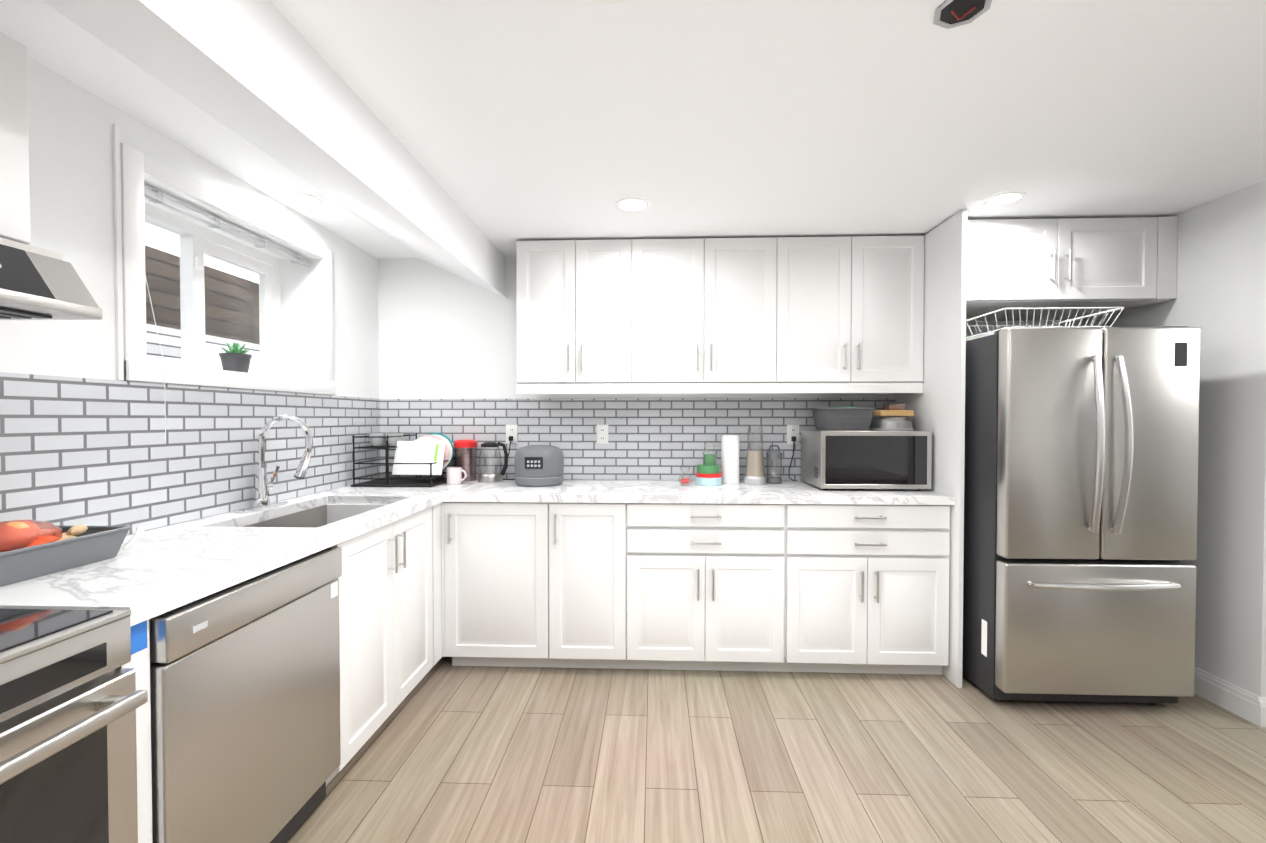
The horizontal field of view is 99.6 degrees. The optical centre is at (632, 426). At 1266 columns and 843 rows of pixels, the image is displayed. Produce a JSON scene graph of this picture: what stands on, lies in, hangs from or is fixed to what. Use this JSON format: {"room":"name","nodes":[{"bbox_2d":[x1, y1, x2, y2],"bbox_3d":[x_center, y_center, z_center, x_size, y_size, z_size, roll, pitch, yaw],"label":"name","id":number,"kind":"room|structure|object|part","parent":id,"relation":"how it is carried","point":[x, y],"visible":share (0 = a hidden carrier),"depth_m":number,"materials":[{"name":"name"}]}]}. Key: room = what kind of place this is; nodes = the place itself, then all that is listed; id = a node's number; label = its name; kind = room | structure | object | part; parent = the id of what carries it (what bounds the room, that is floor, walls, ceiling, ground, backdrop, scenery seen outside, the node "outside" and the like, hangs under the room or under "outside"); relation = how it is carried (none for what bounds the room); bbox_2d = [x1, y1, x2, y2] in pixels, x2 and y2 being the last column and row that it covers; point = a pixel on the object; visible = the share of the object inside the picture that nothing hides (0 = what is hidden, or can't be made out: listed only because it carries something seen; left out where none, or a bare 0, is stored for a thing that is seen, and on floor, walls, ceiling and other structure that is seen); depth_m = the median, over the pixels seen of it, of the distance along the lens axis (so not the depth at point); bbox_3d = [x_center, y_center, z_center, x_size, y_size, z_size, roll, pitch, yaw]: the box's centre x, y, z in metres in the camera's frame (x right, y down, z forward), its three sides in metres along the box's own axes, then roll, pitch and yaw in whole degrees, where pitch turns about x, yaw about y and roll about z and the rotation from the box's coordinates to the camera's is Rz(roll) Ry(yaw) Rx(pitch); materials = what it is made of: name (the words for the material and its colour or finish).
{"room":"kitchen","nodes":[
{"label":"kitchen","id":0,"kind":"room"},
{"bbox_2d":[0,56,378,526],"bbox_3d":[-1.839,0.139,0.529,0.300,2.270,5.620,0,1,2],"label":"wall","id":1,"kind":"structure","parent":0,"point":[70,123],"depth_m":1.68,"materials":[{"name":"white paint"}]},
{"bbox_2d":[0,32,102,319],"bbox_3d":[-1.423,-0.521,0.782,0.506,0.599,0.780,0,1,2],"label":"range hood","id":2,"kind":"object","parent":1,"relation":"attached to","point":[36,283],"visible":1,"depth_m":1.12,"materials":[{"name":"white metal"}]},
{"bbox_2d":[0,372,379,533],"bbox_3d":[-1.647,0.104,1.467,0.010,0.495,3.710,0,1,2],"label":"wall tiles","id":3,"kind":"structure","parent":1,"relation":"attached to","point":[74,451],"depth_m":1.83,"materials":[{"name":"white tile"}]},
{"bbox_2d":[112,124,334,441],"bbox_3d":[-1.748,-0.459,2.263,0.316,1.010,1.128,0,1,2],"label":"basement window","id":4,"kind":"structure","parent":1,"relation":"in","point":[197,364],"depth_m":2.19,"materials":[{"name":"white plastic"}]},
{"bbox_3d":[-1.643,-0.399,2.269,0.107,0.888,0.950,0,1,2],"label":"blind rail","id":5,"kind":"part","parent":4,"relation":"part of","materials":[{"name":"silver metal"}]},
{"bbox_2d":[219,342,251,372],"bbox_3d":[-1.738,-0.298,2.340,0.116,0.142,0.116,0,1,2],"label":"succulent plant","id":6,"kind":"object","parent":4,"relation":"on","point":[235,358],"visible":0.92,"depth_m":2.31,"materials":[{"name":"green plant"}]},
{"bbox_2d":[0,0,1265,258],"bbox_3d":[1.598,-1.009,0.376,7.180,0.069,5.820,0,1,2],"label":"ceiling","id":7,"kind":"structure","parent":0,"point":[508,124],"depth_m":1.69,"materials":[{"name":"white paint"}]},
{"bbox_2d":[41,0,505,297],"bbox_3d":[-1.160,-0.870,0.486,0.540,0.250,5.620,0,1,2],"label":"bulkhead","id":8,"kind":"object","parent":7,"relation":"attached to","point":[263,76],"visible":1,"depth_m":1.47,"materials":[{"name":"white paint"}]},
{"bbox_2d":[282,191,323,206],"bbox_3d":[-1.485,-1.024,2.408,0.160,0.005,0.160,0,1,2],"label":"recessed light","id":9,"kind":"object","parent":7,"relation":"in","point":[302,198],"visible":1,"depth_m":2.39,"materials":[{"name":"white plastic"}]},
{"bbox_2d":[595,0,626,3],"bbox_3d":[-0.051,-1.004,1.191,0.160,0.005,0.160,0,1,2],"label":"recessed light","id":10,"kind":"object","parent":7,"relation":"in","point":[611,1],"visible":1,"depth_m":1.26,"materials":[{"name":"white plastic"}]},
{"bbox_2d":[615,197,649,211],"bbox_3d":[-0.001,-1.025,2.470,0.160,0.005,0.160,0,1,2],"label":"recessed light","id":11,"kind":"object","parent":7,"relation":"in","point":[636,204],"visible":1,"depth_m":2.46,"materials":[{"name":"white plastic"}]},
{"bbox_2d":[983,191,1025,205],"bbox_3d":[1.668,-1.024,2.404,0.160,0.005,0.160,0,1,2],"label":"recessed light","id":12,"kind":"object","parent":7,"relation":"in","point":[1003,198],"visible":1,"depth_m":2.39,"materials":[{"name":"white plastic"}]},
{"bbox_2d":[378,257,1083,480],"bbox_3d":[1.710,0.095,3.252,7.180,2.270,0.100,0,1,2],"label":"wall","id":13,"kind":"structure","parent":0,"point":[444,334],"depth_m":3.30,"materials":[{"name":"white paint"}]},
{"bbox_2d":[514,239,633,388],"bbox_3d":[-0.319,-0.635,3.098,0.635,0.785,0.338,0,1,2],"label":"upper cabinet","id":14,"kind":"object","parent":13,"relation":"attached to","point":[575,299],"depth_m":2.93,"materials":[{"name":"white wood"}]},
{"bbox_2d":[380,398,895,479],"bbox_3d":[-0.001,0.075,3.263,3.140,0.495,0.010,0,1,2],"label":"wall tiles","id":15,"kind":"structure","parent":13,"relation":"attached to","point":[658,438],"depth_m":3.26,"materials":[{"name":"white tile"}]},
{"bbox_2d":[502,425,517,479],"bbox_3d":[-0.703,0.154,3.255,0.234,0.333,0.063,0,1,2],"label":"electrical outlet","id":16,"kind":"object","parent":15,"relation":"attached to","point":[511,434],"visible":0.88,"depth_m":3.28,"materials":[{"name":"white plastic"}]},
{"bbox_2d":[597,425,607,443],"bbox_3d":[-0.186,0.045,3.261,0.072,0.116,0.007,0,1,2],"label":"electrical outlet","id":17,"kind":"object","parent":15,"relation":"attached to","point":[602,434],"visible":1,"depth_m":3.26,"materials":[{"name":"white plastic"}]},
{"bbox_2d":[787,425,798,480],"bbox_3d":[0.963,0.155,3.200,0.072,0.333,0.043,0,1,2],"label":"electrical outlet","id":18,"kind":"object","parent":15,"relation":"attached to","point":[793,434],"visible":1,"depth_m":3.21,"materials":[{"name":"white plastic"}]},
{"bbox_2d":[634,237,781,388],"bbox_3d":[0.391,-0.634,3.070,0.785,0.785,0.338,0,1,2],"label":"upper cabinet","id":19,"kind":"object","parent":13,"relation":"attached to","point":[750,315],"depth_m":2.90,"materials":[{"name":"white wood"}]},
{"bbox_2d":[774,232,929,388],"bbox_3d":[1.172,-0.634,3.040,0.779,0.785,0.338,0,1,2],"label":"upper cabinet","id":20,"kind":"object","parent":13,"relation":"attached to","point":[854,315],"depth_m":2.87,"materials":[{"name":"white wood"}]},
{"bbox_2d":[926,213,1177,324],"bbox_3d":[2.113,-0.823,2.889,1.064,0.401,0.560,0,1,2],"label":"upper cabinet","id":21,"kind":"object","parent":13,"relation":"attached to","point":[975,268],"depth_m":2.61,"materials":[{"name":"white wood"}]},
{"bbox_2d":[286,657,1265,842],"bbox_3d":[1.598,1.306,0.413,7.180,0.060,5.820,0,1,2],"label":"floor","id":22,"kind":"structure","parent":0,"point":[447,752],"depth_m":1.97,"materials":[{"name":"brown wood"}]},
{"bbox_2d":[0,608,147,842],"bbox_3d":[-1.299,0.818,0.699,0.732,0.906,0.760,0,1,2],"label":"range","id":23,"kind":"object","parent":22,"relation":"on","point":[72,699],"visible":1,"depth_m":0.94,"materials":[{"name":"silver metal"}]},
{"bbox_2d":[149,547,341,842],"bbox_3d":[-1.284,0.829,1.474,0.617,0.858,0.638,0,1,2],"label":"dishwasher","id":24,"kind":"object","parent":22,"relation":"on","point":[245,706],"visible":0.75,"depth_m":1.38,"materials":[{"name":"grey metal"}]},
{"bbox_2d":[339,503,443,686],"bbox_3d":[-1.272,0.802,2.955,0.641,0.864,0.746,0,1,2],"label":"base cabinet","id":25,"kind":"object","parent":22,"relation":"on","point":[391,614],"depth_m":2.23,"materials":[{"name":"white wood"}]},
{"bbox_2d":[444,503,551,666],"bbox_3d":[-0.679,0.801,2.991,0.541,0.864,0.628,0,1,2],"label":"base cabinet","id":26,"kind":"object","parent":22,"relation":"on","point":[498,556],"depth_m":2.68,"materials":[{"name":"white wood"}]},
{"bbox_2d":[0,485,435,626],"bbox_3d":[-1.291,0.362,2.201,0.661,0.039,2.240,0,1,2],"label":"countertop","id":27,"kind":"structure","parent":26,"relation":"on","point":[187,562],"depth_m":1.43,"materials":[{"name":"white stone"}]},
{"bbox_2d":[0,519,130,586],"bbox_3d":[-1.494,0.290,1.304,0.219,0.132,0.349,0,1,2],"label":"tray","id":28,"kind":"object","parent":27,"relation":"on","point":[30,549],"visible":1,"depth_m":1.30,"materials":[{"name":"grey plastic"}]},
{"bbox_2d":[120,526,155,550],"bbox_3d":[-1.439,0.320,1.557,0.036,0.059,0.107,0,1,-14],"label":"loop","id":29,"kind":"object","parent":27,"relation":"on","point":[139,530],"visible":1,"depth_m":1.53,"materials":[{"name":"white"}]},
{"bbox_2d":[233,415,312,510],"bbox_3d":[-1.461,0.145,2.236,0.252,0.391,0.250,0,1,2],"label":"faucet","id":30,"kind":"object","parent":27,"relation":"on","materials":[{"name":"silver metal"}]},
{"bbox_2d":[232,499,411,586],"bbox_3d":[-1.283,0.467,2.219,0.428,0.197,0.738,0,1,2],"label":"sink","id":31,"kind":"object","parent":27,"relation":"in","point":[360,554],"depth_m":2.22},
{"bbox_2d":[351,433,454,486],"bbox_3d":[-1.301,0.182,3.101,0.475,0.287,0.380,0,1,2],"label":"dish rack","id":32,"kind":"object","parent":27,"relation":"on","point":[431,454],"visible":0.98,"depth_m":3.02,"materials":[{"name":"black metal"}]},
{"bbox_2d":[446,467,466,484],"bbox_3d":[-1.009,0.281,3.061,0.115,0.092,0.084,0,1,2],"label":"mug","id":33,"kind":"object","parent":27,"relation":"on","point":[453,475],"visible":1,"depth_m":3.03,"materials":[{"name":"white ceramic"}]},
{"bbox_2d":[454,439,477,480],"bbox_3d":[-1.013,0.201,3.240,0.138,0.245,0.138,0,1,2],"label":"jar","id":34,"kind":"object","parent":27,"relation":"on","point":[465,444],"visible":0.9,"depth_m":3.20,"materials":[{"name":"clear glass"}]},
{"bbox_2d":[478,442,507,482],"bbox_3d":[-0.830,0.207,3.183,0.183,0.236,0.144,0,1,2],"label":"glass kettle","id":35,"kind":"object","parent":27,"relation":"on","point":[486,477],"visible":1,"depth_m":3.16,"materials":[{"name":"clear glass"}]},
{"bbox_2d":[552,503,627,668],"bbox_3d":[-0.215,0.802,2.972,0.387,0.864,0.628,0,1,2],"label":"base cabinet","id":36,"kind":"object","parent":22,"relation":"on","point":[590,540],"depth_m":2.66,"materials":[{"name":"white wood"}]},
{"bbox_2d":[628,503,787,671],"bbox_3d":[0.369,0.802,2.949,0.783,0.864,0.628,0,1,2],"label":"base cabinet","id":37,"kind":"object","parent":22,"relation":"on","point":[782,577],"depth_m":2.64,"materials":[{"name":"white wood"}]},
{"bbox_2d":[788,503,949,674],"bbox_3d":[1.158,0.803,2.919,0.796,0.864,0.628,0,1,2],"label":"base cabinet","id":38,"kind":"object","parent":22,"relation":"on","point":[868,587],"depth_m":2.61,"materials":[{"name":"white wood"}]},
{"bbox_2d":[328,479,954,506],"bbox_3d":[0.045,0.350,2.900,3.020,0.039,0.738,0,1,2],"label":"countertop","id":39,"kind":"structure","parent":38,"relation":"on","point":[505,491],"depth_m":2.68,"materials":[{"name":"white stone"}]},
{"bbox_2d":[514,445,563,486],"bbox_3d":[-0.533,0.214,3.040,0.278,0.225,0.282,0,1,2],"label":"multi-cooker","id":40,"kind":"object","parent":39,"relation":"on","point":[539,465],"visible":1,"depth_m":2.93,"materials":[{"name":"grey plastic"}]},
{"bbox_2d":[678,466,691,485],"bbox_3d":[0.289,0.275,2.970,0.074,0.104,0.062,0,1,2],"label":"bag","id":41,"kind":"object","parent":39,"relation":"on","point":[686,480],"visible":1,"depth_m":2.96,"materials":[{"name":"clear plastic"}]},
{"bbox_2d":[696,444,721,485],"bbox_3d":[0.430,0.214,3.034,0.148,0.226,0.148,0,1,2],"label":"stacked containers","id":42,"kind":"object","parent":39,"relation":"on","point":[708,473],"visible":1,"depth_m":2.99,"materials":[{"name":"multicoloured"}]},
{"bbox_2d":[721,435,739,483],"bbox_3d":[0.564,0.188,3.098,0.104,0.277,0.104,0,1,2],"label":"paper towel roll","id":43,"kind":"object","parent":39,"relation":"on","point":[730,447],"visible":1,"depth_m":3.05,"materials":[{"name":"white paper"}]},
{"bbox_2d":[743,424,766,484],"bbox_3d":[0.701,0.156,3.072,0.132,0.340,0.132,0,1,2],"label":"blender","id":44,"kind":"object","parent":39,"relation":"on","point":[754,471],"visible":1,"depth_m":3.03,"materials":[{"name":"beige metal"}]},
{"bbox_2d":[766,445,782,483],"bbox_3d":[0.818,0.216,3.099,0.094,0.219,0.094,0,1,2],"label":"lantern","id":45,"kind":"object","parent":39,"relation":"on","point":[772,455],"visible":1,"depth_m":3.07,"materials":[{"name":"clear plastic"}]},
{"bbox_2d":[801,430,931,489],"bbox_3d":[1.258,0.174,2.940,0.563,0.309,0.381,0,1,2],"label":"microwave","id":46,"kind":"object","parent":39,"relation":"on","point":[855,459],"visible":0.96,"depth_m":2.75,"materials":[{"name":"silver metal"}]},
{"bbox_2d":[811,407,874,430],"bbox_3d":[1.145,-0.044,2.936,0.265,0.125,0.240,0,1,2],"label":"plastic basin","id":47,"kind":"object","parent":46,"relation":"on","point":[848,418],"visible":1,"depth_m":2.83,"materials":[{"name":"grey plastic"}]},
{"bbox_2d":[869,416,913,430],"bbox_3d":[1.405,-0.019,2.921,0.228,0.075,0.228,0,1,2],"label":"cake dome","id":48,"kind":"object","parent":46,"relation":"on","point":[890,423],"visible":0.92,"depth_m":2.83,"materials":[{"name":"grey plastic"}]},
{"bbox_2d":[872,403,913,415],"bbox_3d":[1.413,-0.092,2.920,0.175,0.068,0.140,0,1,2],"label":"boards","id":49,"kind":"object","parent":48,"relation":"on","point":[894,410],"visible":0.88,"depth_m":2.85,"materials":[{"name":"brown wood"}]},
{"bbox_2d":[962,326,1200,704],"bbox_3d":[2.008,0.401,2.668,0.793,1.674,0.934,0,1,2],"label":"refrigerator","id":50,"kind":"object","parent":22,"relation":"on","point":[1080,494],"visible":0.98,"depth_m":2.27,"materials":[{"name":"grey metal"}]},
{"bbox_2d":[966,307,1124,340],"bbox_3d":[1.883,-0.480,2.545,0.507,0.084,0.447,0,1,2],"label":"basket","id":51,"kind":"object","parent":50,"relation":"on","point":[1033,325],"visible":0.62,"depth_m":2.35,"materials":[{"name":"white metal"}]},
{"bbox_2d":[1084,180,1265,696],"bbox_3d":[2.607,0.142,0.355,0.120,2.270,5.620,0,1,2],"label":"wall","id":52,"kind":"structure","parent":0,"point":[1220,300],"depth_m":2.36,"materials":[{"name":"white paint"}]},
{"bbox_2d":[1194,667,1265,726],"bbox_3d":[2.599,1.218,0.373,0.136,0.118,5.620,0,1,2],"label":"baseboard","id":53,"kind":"structure","parent":52,"relation":"attached to","point":[1241,702],"depth_m":2.33,"materials":[{"name":"white wood"}]},
{"label":"outside","id":54,"kind":"structure","parent":0,"visible":0},
{"bbox_2d":[145,245,259,359],"bbox_3d":[-3.679,-0.258,2.486,3.510,3.000,7.000,0,1,2],"label":"fence","id":55,"kind":"object","parent":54,"point":[165,307],"depth_m":4.27,"materials":[{"name":"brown wood"}]}
]}

